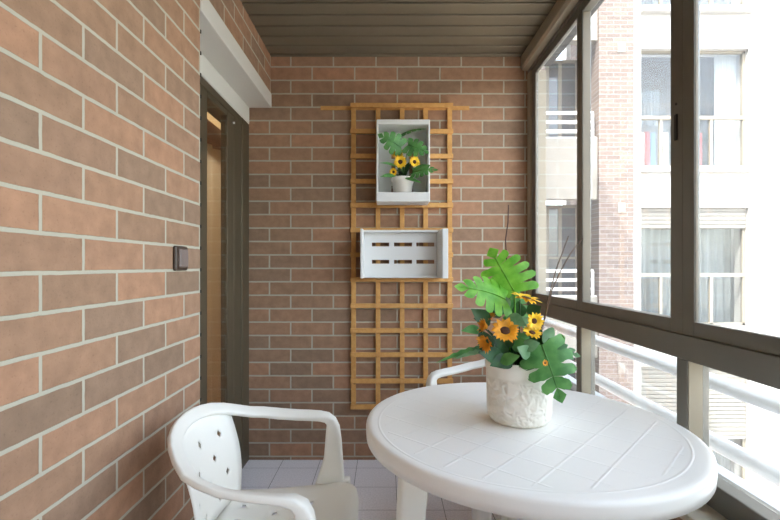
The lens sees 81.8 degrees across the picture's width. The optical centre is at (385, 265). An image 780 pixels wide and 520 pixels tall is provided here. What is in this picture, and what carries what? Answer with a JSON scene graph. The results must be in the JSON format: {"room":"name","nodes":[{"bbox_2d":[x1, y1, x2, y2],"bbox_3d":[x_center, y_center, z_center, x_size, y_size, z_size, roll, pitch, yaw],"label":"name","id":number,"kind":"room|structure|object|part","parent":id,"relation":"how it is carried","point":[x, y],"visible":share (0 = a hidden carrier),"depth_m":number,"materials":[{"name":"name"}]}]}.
{"room":"sunroom","nodes":[
{"label":"sunroom","id":0,"kind":"room"},
{"bbox_2d":[0,0,270,519],"bbox_3d":[-0.812,-0.144,0.022,0.275,2.564,5.244,0,0,0],"label":"wall","id":1,"kind":"structure","parent":0,"point":[100,99],"depth_m":1.05,"materials":[{"name":"brick"}]},
{"bbox_2d":[173,246,187,270],"bbox_3d":[-0.666,-0.025,1.468,0.021,0.080,0.086,0,0,0],"label":"light switch","id":2,"kind":"object","parent":1,"relation":"attached to","point":[180,253],"visible":1,"depth_m":1.44,"materials":[{"name":"brown"}]},
{"bbox_2d":[207,119,220,435],"bbox_3d":[-1.020,0.163,2.480,0.120,1.910,1.640,0,0,0],"label":"curtain","id":3,"kind":"object","parent":1,"relation":"hanging from","point":[213,132],"visible":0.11,"depth_m":2.66,"materials":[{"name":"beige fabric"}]},
{"bbox_2d":[200,29,248,471],"bbox_3d":[-0.796,0.105,2.139,0.248,2.066,1.009,0,0,0],"label":"door","id":4,"kind":"structure","parent":1,"relation":"in","point":[218,98],"depth_m":2.34,"materials":[{"name":"brown metal"}]},
{"bbox_2d":[200,0,271,107],"bbox_3d":[-0.810,-0.968,2.139,0.279,0.082,1.009,0,0,0],"label":"trim","id":5,"kind":"structure","parent":1,"relation":"attached to","point":[218,45],"depth_m":2.05,"materials":[{"name":"white paint"}]},
{"bbox_2d":[207,112,220,129],"bbox_3d":[-2.265,-0.112,2.150,2.670,2.500,3.300,0,0,0],"label":"wall","id":6,"kind":"structure","parent":0,"point":[210,117],"depth_m":3.70,"materials":[{"name":"beige"}]},
{"bbox_2d":[200,53,248,123],"bbox_3d":[-0.861,-0.879,2.139,0.119,0.096,1.008,0,0,0],"label":"shutter","id":7,"kind":"object","parent":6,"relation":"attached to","point":[210,76],"depth_m":2.21,"materials":[{"name":"white"}]},
{"bbox_2d":[241,460,521,519],"bbox_3d":[0.010,1.238,0.022,2.020,0.200,5.544,0,0,0],"label":"floor","id":8,"kind":"structure","parent":0,"point":[376,486],"depth_m":2.37,"materials":[{"name":"tile"}]},
{"bbox_2d":[167,402,358,519],"bbox_3d":[-0.325,0.774,1.253,0.483,0.735,0.594,0,0,0],"label":"garden chair","id":9,"kind":"object","parent":8,"relation":"on","point":[215,493],"visible":1,"depth_m":1.32,"materials":[{"name":"white plastic"}]},
{"bbox_3d":[-0.503,0.570,1.253,0.098,0.286,0.352,0,0,0],"label":"backrest","id":10,"kind":"part","parent":9,"relation":"part of","materials":[{"name":"white plastic"}]},
{"bbox_3d":[-0.289,0.747,1.253,0.412,0.092,0.478,0,0,0],"label":"seat","id":11,"kind":"part","parent":9,"relation":"part of","materials":[{"name":"white plastic"}]},
{"bbox_3d":[-0.136,0.923,1.502,0.104,0.437,0.067,0,0,0],"label":"leg","id":12,"kind":"part","parent":9,"relation":"part of","materials":[{"name":"white plastic"}]},
{"bbox_2d":[426,359,564,519],"bbox_3d":[0.478,0.774,1.944,0.483,0.735,0.594,0,0,-32],"label":"garden chair","id":13,"kind":"object","parent":8,"relation":"on","point":[432,378],"visible":0.1,"depth_m":2.14,"materials":[{"name":"white plastic"}]},
{"bbox_3d":[0.450,0.923,1.633,0.104,0.437,0.067,0,0,-32],"label":"leg","id":14,"kind":"part","parent":13,"relation":"part of","materials":[{"name":"white plastic"}]},
{"bbox_2d":[366,382,717,519],"bbox_3d":[0.363,0.779,1.212,0.834,0.722,0.834,0,0,0],"label":"round table","id":15,"kind":"object","parent":8,"relation":"on","point":[596,457],"visible":0.83,"depth_m":1.00,"materials":[{"name":"white plastic"}]},
{"bbox_3d":[0.060,0.785,1.169,0.107,0.710,0.059,0,0,-8],"label":"leg","id":16,"kind":"part","parent":15,"relation":"part of","materials":[{"name":"white plastic"}]},
{"bbox_3d":[0.324,0.785,1.516,0.059,0.710,0.107,0,0,-7],"label":"leg","id":17,"kind":"part","parent":15,"relation":"part of","materials":[{"name":"white plastic"}]},
{"bbox_2d":[437,205,582,427],"bbox_3d":[0.332,0.123,1.149,0.323,0.590,0.255,0,0,-41],"label":"potted plant","id":18,"kind":"object","parent":15,"relation":"on","point":[523,371],"visible":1,"depth_m":1.15,"materials":[{"name":"green plant"}]},
{"bbox_3d":[0.354,0.171,1.232,0.004,0.202,0.032,0,0,28],"label":"stem","id":19,"kind":"part","parent":18,"relation":"part of","materials":[{"name":"green plant"}]},
{"bbox_3d":[0.361,0.335,1.224,0.181,0.166,0.181,0,0,0],"label":"pot","id":20,"kind":"part","parent":18,"relation":"part of","materials":[{"name":"white ceramic"}]},
{"bbox_3d":[1.020,1.228,0.322,0.200,0.220,5.844,0,0,0],"label":"trim","id":21,"kind":"structure","parent":8,"relation":"attached to","visible":0},
{"bbox_2d":[542,317,779,487],"bbox_3d":[1.050,0.732,0.322,0.050,0.771,5.844,0,0,0],"label":"balcony railing","id":22,"kind":"object","parent":21,"relation":"on","point":[765,469],"visible":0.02,"depth_m":1.42,"materials":[{"name":"white metal"}]},
{"bbox_3d":[1.050,0.372,0.322,0.050,0.050,5.844,0,0,0],"label":"rail","id":23,"kind":"part","parent":22,"relation":"part of","materials":[{"name":"white metal"}]},
{"bbox_3d":[1.050,0.563,0.322,0.050,0.050,5.844,0,0,0],"label":"rail","id":24,"kind":"part","parent":22,"relation":"part of","materials":[{"name":"white metal"}]},
{"bbox_2d":[249,57,527,459],"bbox_3d":[-0.015,-0.144,2.719,1.830,2.564,0.150,0,0,0],"label":"wall","id":25,"kind":"structure","parent":0,"point":[300,151],"depth_m":2.64,"materials":[{"name":"brick"}]},
{"bbox_2d":[321,103,468,408],"bbox_3d":[0.052,-0.056,2.626,0.872,1.776,0.036,0,0,0],"label":"trellis","id":26,"kind":"object","parent":25,"relation":"attached to","point":[353,107],"visible":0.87,"depth_m":2.62,"materials":[{"name":"brown wood"}]},
{"bbox_2d":[376,119,429,204],"bbox_3d":[0.093,-0.574,2.529,0.292,0.447,0.155,0,0,0],"label":"crate","id":27,"kind":"object","parent":26,"relation":"hanging from","point":[420,195],"visible":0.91,"depth_m":2.53,"materials":[{"name":"white"}]},
{"bbox_3d":[0.093,-0.574,2.601,0.280,0.437,0.010,0,0,0],"label":"panel","id":28,"kind":"part","parent":27,"relation":"part of","materials":[{"name":"white"}]},
{"bbox_2d":[378,128,437,191],"bbox_3d":[0.127,-0.565,2.494,0.325,0.402,0.186,0,0,7],"label":"potted plant","id":29,"kind":"object","parent":27,"relation":"in","point":[402,182],"visible":0.99,"depth_m":2.44,"materials":[{"name":"green plant"}]},
{"bbox_3d":[0.093,-0.429,2.527,0.127,0.130,0.127,0,0,0],"label":"pot","id":30,"kind":"part","parent":29,"relation":"part of","materials":[{"name":"white ceramic"}]},
{"bbox_2d":[360,229,447,277],"bbox_3d":[0.099,-0.068,2.529,0.479,0.272,0.154,0,0,0],"label":"crate","id":31,"kind":"object","parent":26,"relation":"hanging from","point":[438,252],"visible":1,"depth_m":2.60,"materials":[{"name":"white"}]},
{"bbox_2d":[240,0,604,65],"bbox_3d":[0.010,-1.351,0.022,2.020,0.250,5.544,0,0,0],"label":"ceiling","id":32,"kind":"structure","parent":0,"point":[286,28],"depth_m":2.32,"materials":[{"name":"brown wood"}]},
{"bbox_3d":[0.880,-1.297,0.022,0.080,0.259,5.244,0,0,0],"label":"wall","id":33,"kind":"structure","parent":0,"visible":0},
{"bbox_2d":[521,0,578,70],"bbox_3d":[0.825,-1.182,0.022,0.070,0.088,5.244,0,0,0],"label":"trim","id":34,"kind":"structure","parent":33,"relation":"attached to","point":[561,9],"depth_m":2.24,"materials":[{"name":"brown metal"}]},
{"bbox_2d":[527,0,779,389],"bbox_3d":[0.874,-0.453,0.022,0.092,1.429,5.244,0,0,0],"label":"window","id":35,"kind":"structure","parent":33,"relation":"in","point":[749,355],"depth_m":1.32,"materials":[{"name":"brown metal"}]},
{"bbox_3d":[0.847,-0.466,2.268,0.017,1.317,0.635,0,0,0],"label":"sash","id":36,"kind":"part","parent":35,"relation":"part of","materials":[{"name":"brown metal"}]},
{"bbox_3d":[0.857,-0.466,1.611,0.038,1.317,0.678,0,0,0],"label":"sash","id":37,"kind":"part","parent":35,"relation":"part of","materials":[{"name":"brown metal"}]},
{"bbox_3d":[0.847,-0.466,0.936,0.017,1.317,0.672,0,0,0],"label":"sash","id":38,"kind":"part","parent":35,"relation":"part of","materials":[{"name":"brown metal"}]},
{"bbox_3d":[0.860,0.888,0.022,0.120,0.500,5.244,0,0,0],"label":"wall","id":39,"kind":"structure","parent":0,"visible":0},
{"bbox_2d":[564,374,779,510],"bbox_3d":[0.940,0.612,0.022,0.090,0.052,5.244,0,0,0],"label":"trim","id":40,"kind":"structure","parent":39,"relation":"on","point":[744,484],"depth_m":1.20,"materials":[{"name":"white metal"}]},
{"bbox_2d":[565,326,779,519],"bbox_3d":[0.861,0.440,0.022,0.062,0.356,5.244,0,0,0],"label":"window","id":41,"kind":"structure","parent":39,"relation":"in","point":[730,500],"depth_m":1.24,"materials":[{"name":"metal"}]},
{"bbox_3d":[0.861,0.407,1.942,0.062,0.291,0.045,0,0,0],"label":"post","id":42,"kind":"part","parent":41,"relation":"part of","materials":[{"name":"brown metal"}]},
{"bbox_3d":[0.861,0.407,1.265,0.062,0.291,0.045,0,0,0],"label":"post","id":43,"kind":"part","parent":41,"relation":"part of","materials":[{"name":"brown metal"}]},
{"bbox_2d":[680,504,726,519],"bbox_3d":[0.824,0.630,0.022,0.152,0.025,5.244,0,0,0],"label":"trim","id":44,"kind":"structure","parent":39,"relation":"on","point":[705,512],"depth_m":1.12,"materials":[{"name":"stone"}]},
{"label":"outside","id":45,"kind":"structure","parent":0,"visible":0},
{"bbox_3d":[0.000,10.288,5.000,60.000,0.300,70.000,0,0,0],"label":"ground","id":46,"kind":"structure","parent":45,"visible":0},
{"bbox_2d":[540,0,779,500],"bbox_3d":[8.540,-0.362,9.771,12.920,21.000,3.300,0,0,0],"label":"apartment building","id":47,"kind":"structure","parent":46,"relation":"on","point":[631,39],"depth_m":8.22,"materials":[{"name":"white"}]},
{"bbox_3d":[3.371,-3.002,9.046,0.976,2.237,0.010,0,0,0],"label":"pane","id":48,"kind":"part","parent":47,"relation":"part of","materials":[{"name":"grey"}]},
{"bbox_3d":[3.371,-0.102,9.046,0.976,2.237,0.010,0,0,0],"label":"pane","id":49,"kind":"part","parent":47,"relation":"part of","materials":[{"name":"grey"}]},
{"bbox_3d":[3.371,-2.587,8.291,0.976,0.506,0.100,0,0,0],"label":"railing","id":50,"kind":"part","parent":47,"relation":"part of","materials":[{"name":"white metal"}]},
{"bbox_3d":[3.371,0.313,8.291,0.976,0.506,0.100,0,0,0],"label":"railing","id":51,"kind":"part","parent":47,"relation":"part of","materials":[{"name":"white metal"}]},
{"bbox_2d":[617,42,625,51],"bbox_3d":[4.261,-3.957,8.156,0.140,0.180,0.020,0,0,0],"label":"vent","id":52,"kind":"object","parent":47,"relation":"attached to","point":[621,46],"depth_m":8.15,"materials":[{"name":"white"}]},
{"bbox_2d":[619,44,623,49],"bbox_3d":[4.261,-3.957,8.146,0.090,0.120,0.010,0,0,0],"label":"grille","id":53,"kind":"object","parent":47,"relation":"attached to","point":[621,46],"depth_m":8.14,"materials":[{"name":"white"}]},
{"bbox_2d":[617,202,625,212],"bbox_3d":[4.261,-1.057,8.156,0.140,0.180,0.020,0,0,0],"label":"vent","id":54,"kind":"object","parent":47,"relation":"attached to","point":[621,206],"depth_m":8.15,"materials":[{"name":"white"}]},
{"bbox_2d":[619,204,623,210],"bbox_3d":[4.261,-1.057,8.146,0.090,0.120,0.010,0,0,0],"label":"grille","id":55,"kind":"object","parent":47,"relation":"attached to","point":[621,206],"depth_m":8.14,"materials":[{"name":"white"}]},
{"bbox_2d":[617,363,625,372],"bbox_3d":[4.261,1.843,8.156,0.140,0.180,0.020,0,0,0],"label":"vent","id":56,"kind":"object","parent":47,"relation":"attached to","point":[621,367],"depth_m":8.15,"materials":[{"name":"white"}]},
{"bbox_2d":[619,365,623,370],"bbox_3d":[4.261,1.843,8.146,0.090,0.120,0.010,0,0,0],"label":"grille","id":57,"kind":"object","parent":47,"relation":"attached to","point":[621,367],"depth_m":8.14,"materials":[{"name":"white"}]},
{"bbox_2d":[641,90,659,126],"bbox_3d":[4.991,-3.046,8.711,0.602,0.693,0.060,0,0,0],"label":"curtain","id":58,"kind":"object","parent":47,"relation":"hanging from","point":[650,100],"depth_m":8.71,"materials":[{"name":"grey fabric"}]},
{"bbox_2d":[641,0,730,5],"bbox_3d":[5.639,-5.787,8.660,1.971,2.160,0.059,0,0,0],"label":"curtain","id":59,"kind":"object","parent":47,"relation":"hanging from","point":[643,2],"depth_m":8.66,"materials":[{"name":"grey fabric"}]},
{"bbox_2d":[641,229,730,321],"bbox_3d":[5.639,0.013,8.660,1.971,2.160,0.059,0,0,0],"label":"curtain","id":60,"kind":"object","parent":47,"relation":"hanging from","point":[715,244],"depth_m":8.66,"materials":[{"name":"grey fabric"}]},
{"bbox_2d":[641,208,745,228],"bbox_3d":[5.639,-0.877,8.287,1.951,0.380,0.023,0,0,0],"label":"blind","id":61,"kind":"object","parent":47,"relation":"hanging from","point":[651,218],"depth_m":8.28,"materials":[{"name":"grey plastic"}]},
{"bbox_2d":[641,366,745,438],"bbox_3d":[5.639,2.511,8.287,1.951,1.355,0.023,0,0,0],"label":"blind","id":62,"kind":"object","parent":47,"relation":"hanging from","point":[727,414],"depth_m":8.28,"materials":[{"name":"grey"}]},
{"bbox_3d":[5.649,-4.657,8.211,2.031,0.100,0.180,0,0,0],"label":"sill","id":63,"kind":"part","parent":47,"relation":"part of","materials":[{"name":"white concrete"}]},
{"bbox_3d":[5.649,-1.757,8.211,2.031,0.100,0.180,0,0,0],"label":"sill","id":64,"kind":"part","parent":47,"relation":"part of","materials":[{"name":"white concrete"}]},
{"bbox_2d":[713,439,730,471],"bbox_3d":[5.639,2.913,8.660,1.971,2.160,0.059,0,0,0],"label":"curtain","id":65,"kind":"object","parent":47,"relation":"hanging from","point":[721,460],"depth_m":8.66,"materials":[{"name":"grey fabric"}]},
{"bbox_2d":[714,55,735,165],"bbox_3d":[6.442,-2.887,8.511,0.474,2.160,0.060,0,0,0],"label":"curtain","id":66,"kind":"object","parent":47,"relation":"hanging from","point":[724,65],"depth_m":8.50,"materials":[{"name":"grey fabric"}]},
{"bbox_3d":[5.649,1.143,8.211,2.031,0.100,0.180,0,0,0],"label":"sill","id":67,"kind":"part","parent":47,"relation":"part of","materials":[{"name":"white concrete"}]}
]}

